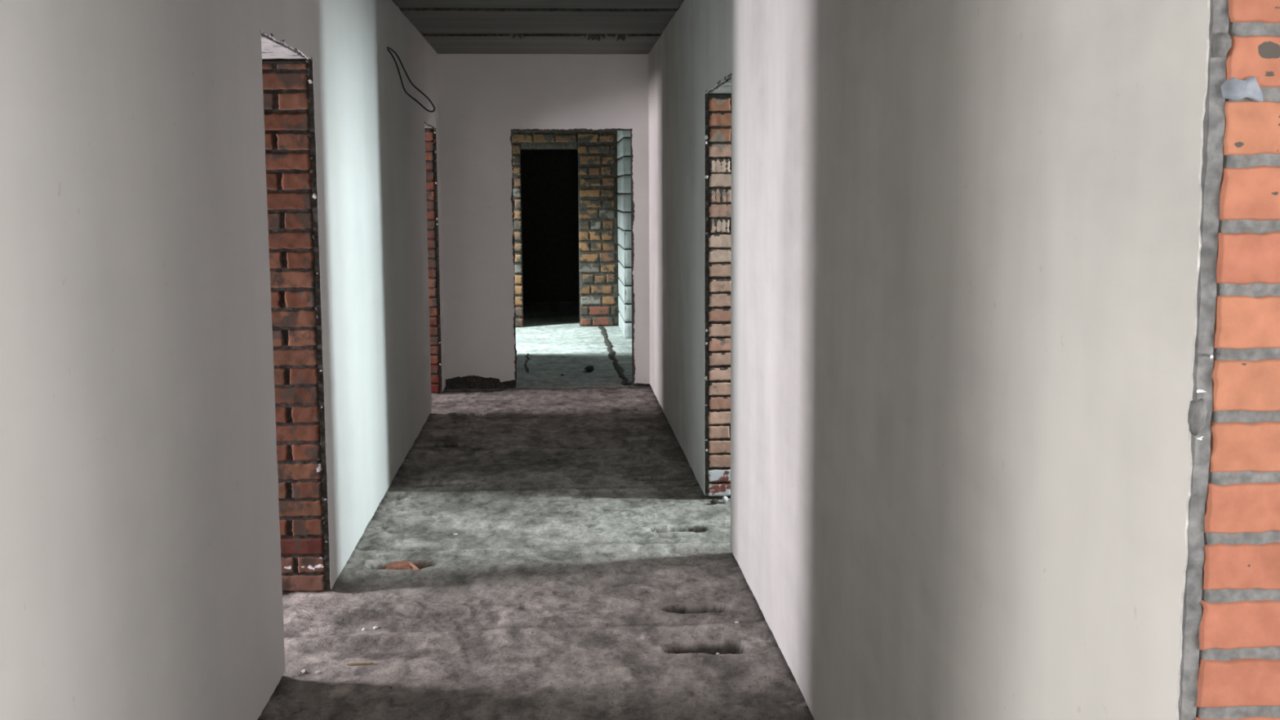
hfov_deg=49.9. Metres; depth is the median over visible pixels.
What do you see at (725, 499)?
lump
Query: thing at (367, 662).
wood sliver
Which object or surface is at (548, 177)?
doorway
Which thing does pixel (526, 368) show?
dirt strip
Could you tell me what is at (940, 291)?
wall
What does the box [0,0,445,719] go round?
wall
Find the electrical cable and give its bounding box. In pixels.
[386,46,435,112]
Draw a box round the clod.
[584,365,594,371]
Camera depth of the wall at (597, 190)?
16.33 m
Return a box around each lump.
[710,498,718,504]
[722,496,728,502]
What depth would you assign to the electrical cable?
7.65 m
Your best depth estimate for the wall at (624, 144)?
15.05 m
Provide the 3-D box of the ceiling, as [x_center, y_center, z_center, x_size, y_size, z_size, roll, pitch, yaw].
[-1.533,-2.226,7.960,8.650,0.317,25.500,-1,7,-3]
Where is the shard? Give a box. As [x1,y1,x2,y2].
[385,560,419,570]
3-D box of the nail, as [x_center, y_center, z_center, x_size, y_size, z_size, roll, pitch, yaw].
[0.674,-0.006,1.639,0.005,0.005,0.031,-1,7,-3]
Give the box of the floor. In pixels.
[257,301,813,719]
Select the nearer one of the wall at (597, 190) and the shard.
the shard
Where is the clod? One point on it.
(590, 368)
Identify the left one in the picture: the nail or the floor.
the floor
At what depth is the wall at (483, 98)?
11.12 m
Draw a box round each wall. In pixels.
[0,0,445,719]
[437,53,650,389]
[511,130,618,327]
[617,130,631,338]
[648,0,1279,719]
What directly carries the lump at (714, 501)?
on the floor
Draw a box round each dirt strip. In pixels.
[524,353,529,373]
[598,325,628,385]
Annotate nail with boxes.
[1203,353,1213,358]
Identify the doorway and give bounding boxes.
[520,149,579,302]
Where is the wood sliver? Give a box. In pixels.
[346,661,373,665]
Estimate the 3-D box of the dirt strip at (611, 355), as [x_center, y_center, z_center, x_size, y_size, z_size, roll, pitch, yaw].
[-0.287,-0.097,13.925,0.118,0.024,4.951,-1,7,-4]
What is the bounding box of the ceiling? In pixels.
[391,0,684,54]

